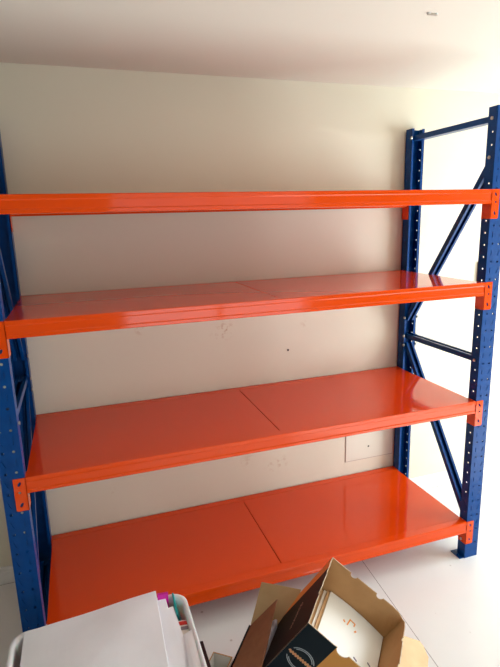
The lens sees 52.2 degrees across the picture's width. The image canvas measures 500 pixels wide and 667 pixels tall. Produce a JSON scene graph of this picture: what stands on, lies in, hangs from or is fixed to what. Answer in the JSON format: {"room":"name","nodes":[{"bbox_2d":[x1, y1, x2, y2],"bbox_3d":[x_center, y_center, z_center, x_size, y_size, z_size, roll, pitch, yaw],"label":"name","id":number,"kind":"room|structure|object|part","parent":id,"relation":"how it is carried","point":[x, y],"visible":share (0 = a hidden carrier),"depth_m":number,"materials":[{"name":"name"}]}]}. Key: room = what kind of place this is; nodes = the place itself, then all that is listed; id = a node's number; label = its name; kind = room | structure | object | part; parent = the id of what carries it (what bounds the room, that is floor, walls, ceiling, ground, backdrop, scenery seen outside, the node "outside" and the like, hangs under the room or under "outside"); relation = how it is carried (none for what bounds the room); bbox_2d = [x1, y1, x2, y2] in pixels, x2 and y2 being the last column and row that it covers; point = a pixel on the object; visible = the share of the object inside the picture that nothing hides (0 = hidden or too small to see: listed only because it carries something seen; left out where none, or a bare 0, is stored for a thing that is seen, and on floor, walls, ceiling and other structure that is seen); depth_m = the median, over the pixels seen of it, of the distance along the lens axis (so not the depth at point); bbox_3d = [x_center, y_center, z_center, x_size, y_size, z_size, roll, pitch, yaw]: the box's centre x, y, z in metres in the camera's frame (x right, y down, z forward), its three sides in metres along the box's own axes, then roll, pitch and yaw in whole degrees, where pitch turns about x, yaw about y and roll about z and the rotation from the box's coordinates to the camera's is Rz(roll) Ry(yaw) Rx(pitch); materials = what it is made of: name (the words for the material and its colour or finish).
{"room":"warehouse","nodes":[
{"label":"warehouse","id":0,"kind":"room"},
{"bbox_2d":[0,62,499,566],"bbox_3d":[-0.004,-0.063,2.748,6.200,2.397,0.100,-6,13,-18],"label":"wall","id":1,"kind":"structure","parent":0,"point":[64,130],"depth_m":2.60,"materials":[{"name":"white paint"}]},
{"bbox_2d":[0,459,499,584],"bbox_3d":[0.044,1.074,2.953,6.000,0.088,0.012,-6,13,-18],"label":"baseboard","id":2,"kind":"structure","parent":1,"relation":"attached to","point":[441,478],"depth_m":3.32,"materials":[{"name":"white paint"}]},
{"bbox_2d":[345,428,392,461],"bbox_3d":[0.726,0.607,3.092,0.332,0.317,0.006,-6,13,-18],"label":"access panel","id":3,"kind":"object","parent":1,"relation":"attached to","point":[377,443],"visible":0.65,"depth_m":3.11,"materials":[{"name":"beige paint"}]},
{"bbox_2d":[0,0,499,92],"bbox_3d":[0.650,-0.850,0.503,6.200,0.100,4.357,-6,13,-18],"label":"ceiling","id":4,"kind":"structure","parent":0,"point":[389,43],"depth_m":1.90,"materials":[{"name":"beige paint"}]},
{"bbox_2d":[427,12,437,15],"bbox_3d":[0.610,-1.069,1.709,0.041,0.007,0.014,-6,13,-18],"label":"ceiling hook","id":5,"kind":"object","parent":4,"relation":"attached to","point":[428,13],"visible":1,"depth_m":1.71,"materials":[{"name":"white metal"}]},
{"bbox_2d":[0,472,499,666],"bbox_3d":[0.716,1.584,1.057,6.200,0.100,4.357,-6,13,-18],"label":"floor","id":6,"kind":"structure","parent":0,"point":[447,603],"depth_m":2.38,"materials":[{"name":"tile"}]},
{"bbox_2d":[6,594,210,666],"bbox_3d":[-0.447,1.225,1.643,0.628,0.400,0.455,-6,13,-18],"label":"storage bin","id":7,"kind":"object","parent":6,"relation":"on","point":[15,647],"visible":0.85,"depth_m":1.69,"materials":[{"name":"white plastic"}]},
{"bbox_2d":[157,592,168,607],"bbox_3d":[-0.310,1.039,1.855,0.038,0.200,0.039,-4,13,-12],"label":"folder","id":8,"kind":"object","parent":7,"relation":"in","point":[164,595],"visible":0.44,"depth_m":1.84,"materials":[{"name":"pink plastic"}]},
{"bbox_2d":[172,593,181,620],"bbox_3d":[-0.247,1.076,1.894,0.068,0.258,0.144,-6,13,-17],"label":"card","id":9,"kind":"object","parent":7,"relation":"in","point":[178,615],"visible":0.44,"depth_m":1.83,"materials":[{"name":"teal"}]},
{"bbox_2d":[169,606,188,666],"bbox_3d":[-0.386,1.067,1.573,0.449,0.067,0.427,-6,13,-18],"label":"sheet","id":10,"kind":"object","parent":7,"relation":"in","point":[180,637],"visible":0.21,"depth_m":1.71,"materials":[{"name":"white paper"}]},
{"bbox_2d":[158,599,185,666],"bbox_3d":[-0.429,1.051,1.593,0.444,0.065,0.427,-6,13,-18],"label":"sheet","id":11,"kind":"object","parent":10,"relation":"on","point":[174,655],"visible":0.2,"depth_m":1.68,"materials":[{"name":"white paper"}]},
{"bbox_2d":[20,591,168,666],"bbox_3d":[-0.488,1.032,1.594,0.456,0.069,0.426,-6,13,-18],"label":"sheet","id":12,"kind":"object","parent":11,"relation":"on","point":[129,632],"visible":1,"depth_m":1.67,"materials":[{"name":"white paper"}]},
{"bbox_2d":[178,620,188,635],"bbox_3d":[-0.228,1.110,1.781,0.036,0.201,0.070,-4,13,-10],"label":"packet","id":13,"kind":"object","parent":7,"relation":"in","point":[183,624],"visible":0.36,"depth_m":1.76,"materials":[{"name":"white paper"}]},
{"bbox_2d":[184,630,200,666],"bbox_3d":[-0.172,1.083,1.640,0.068,0.132,0.209,-6,13,-18],"label":"envelope","id":14,"kind":"object","parent":7,"relation":"in","point":[192,653],"visible":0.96,"depth_m":1.64,"materials":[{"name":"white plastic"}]},
{"bbox_2d":[209,652,232,666],"bbox_3d":[-0.115,1.280,1.844,0.076,0.186,0.111,3,14,19],"label":"box","id":15,"kind":"object","parent":6,"relation":"on","point":[216,659],"visible":0.87,"depth_m":1.88,"materials":[{"name":"beige cardboard"}]},
{"bbox_2d":[0,105,499,632],"bbox_3d":[0.028,0.129,2.385,2.169,2.183,0.651,-6,13,-18],"label":"shelving rack","id":16,"kind":"object","parent":6,"relation":"on","point":[200,554],"visible":0.99,"depth_m":2.31,"materials":[{"name":"orange metal"}]},
{"bbox_3d":[-0.452,-0.139,2.159,0.994,0.030,0.568,-6,13,-18],"label":"shelf panel","id":17,"kind":"part","parent":16,"relation":"part of","materials":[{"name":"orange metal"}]},
{"bbox_3d":[-0.437,0.418,2.286,0.994,0.030,0.568,-6,13,-18],"label":"shelf panel","id":18,"kind":"part","parent":16,"relation":"part of","materials":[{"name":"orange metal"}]},
{"bbox_3d":[-0.420,1.050,2.430,0.994,0.030,0.568,-6,13,-18],"label":"shelf panel","id":19,"kind":"part","parent":16,"relation":"part of","materials":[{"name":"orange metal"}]},
{"bbox_3d":[0.524,0.954,2.738,0.994,0.030,0.568,-6,13,-18],"label":"shelf panel","id":20,"kind":"part","parent":16,"relation":"part of","materials":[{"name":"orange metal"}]},
{"bbox_3d":[0.507,0.323,2.595,0.994,0.030,0.568,-6,13,-18],"label":"shelf panel","id":21,"kind":"part","parent":16,"relation":"part of","materials":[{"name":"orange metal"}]},
{"bbox_3d":[0.492,-0.235,2.468,0.994,0.030,0.568,-6,13,-18],"label":"shelf panel","id":22,"kind":"part","parent":16,"relation":"part of","materials":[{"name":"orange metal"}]},
{"bbox_3d":[1.118,1.147,2.680,0.102,0.011,0.067,-6,13,-18],"label":"foot plate","id":23,"kind":"part","parent":16,"relation":"part of","materials":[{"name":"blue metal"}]},
{"bbox_2d":[230,582,300,666],"bbox_3d":[0.035,1.212,1.857,0.187,0.305,0.512,3,14,19],"label":"cardboard box","id":24,"kind":"object","parent":6,"relation":"on","point":[273,602],"visible":0.82,"depth_m":1.97,"materials":[{"name":"brown cardboard"}]},
{"bbox_2d":[264,619,276,658],"bbox_3d":[-0.001,1.247,1.836,0.098,0.237,0.380,3,14,19],"label":"bundle","id":25,"kind":"object","parent":24,"relation":"in","point":[274,622],"visible":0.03,"depth_m":1.92,"materials":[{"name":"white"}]},
{"bbox_2d":[262,557,428,666],"bbox_3d":[0.333,1.120,1.804,0.554,0.484,0.344,4,14,22],"label":"carton","id":26,"kind":"object","parent":6,"relation":"on","point":[295,642],"visible":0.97,"depth_m":1.81,"materials":[{"name":"brown cardboard"}]},
{"bbox_3d":[0.314,1.116,1.811,0.285,0.018,0.320,37,24,10],"label":"booklet","id":27,"kind":"object","parent":26,"relation":"in","visible":0},
{"bbox_2d":[309,589,322,623],"bbox_3d":[0.321,1.113,1.807,0.228,0.172,0.323,4,14,22],"label":"booklet","id":28,"kind":"object","parent":27,"relation":"on","point":[321,591],"visible":0.06,"depth_m":1.89,"materials":[{"name":"brown paper"}]},
{"bbox_2d":[311,590,326,625],"bbox_3d":[0.328,1.110,1.803,0.221,0.168,0.323,4,14,22],"label":"booklet","id":29,"kind":"object","parent":28,"relation":"on","point":[324,591],"visible":0.15,"depth_m":1.88,"materials":[{"name":"white paper"}]},
{"bbox_2d":[314,591,329,628],"bbox_3d":[0.336,1.106,1.799,0.212,0.162,0.323,4,14,22],"label":"booklet","id":30,"kind":"object","parent":29,"relation":"on","point":[327,592],"visible":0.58,"depth_m":1.87,"materials":[{"name":"brown paper"}]},
{"bbox_2d":[317,592,382,666],"bbox_3d":[0.344,1.104,1.795,0.203,0.156,0.323,4,14,22],"label":"booklet","id":31,"kind":"object","parent":30,"relation":"on","point":[354,637],"visible":0.83,"depth_m":1.84,"materials":[{"name":"white paper"}]}
]}

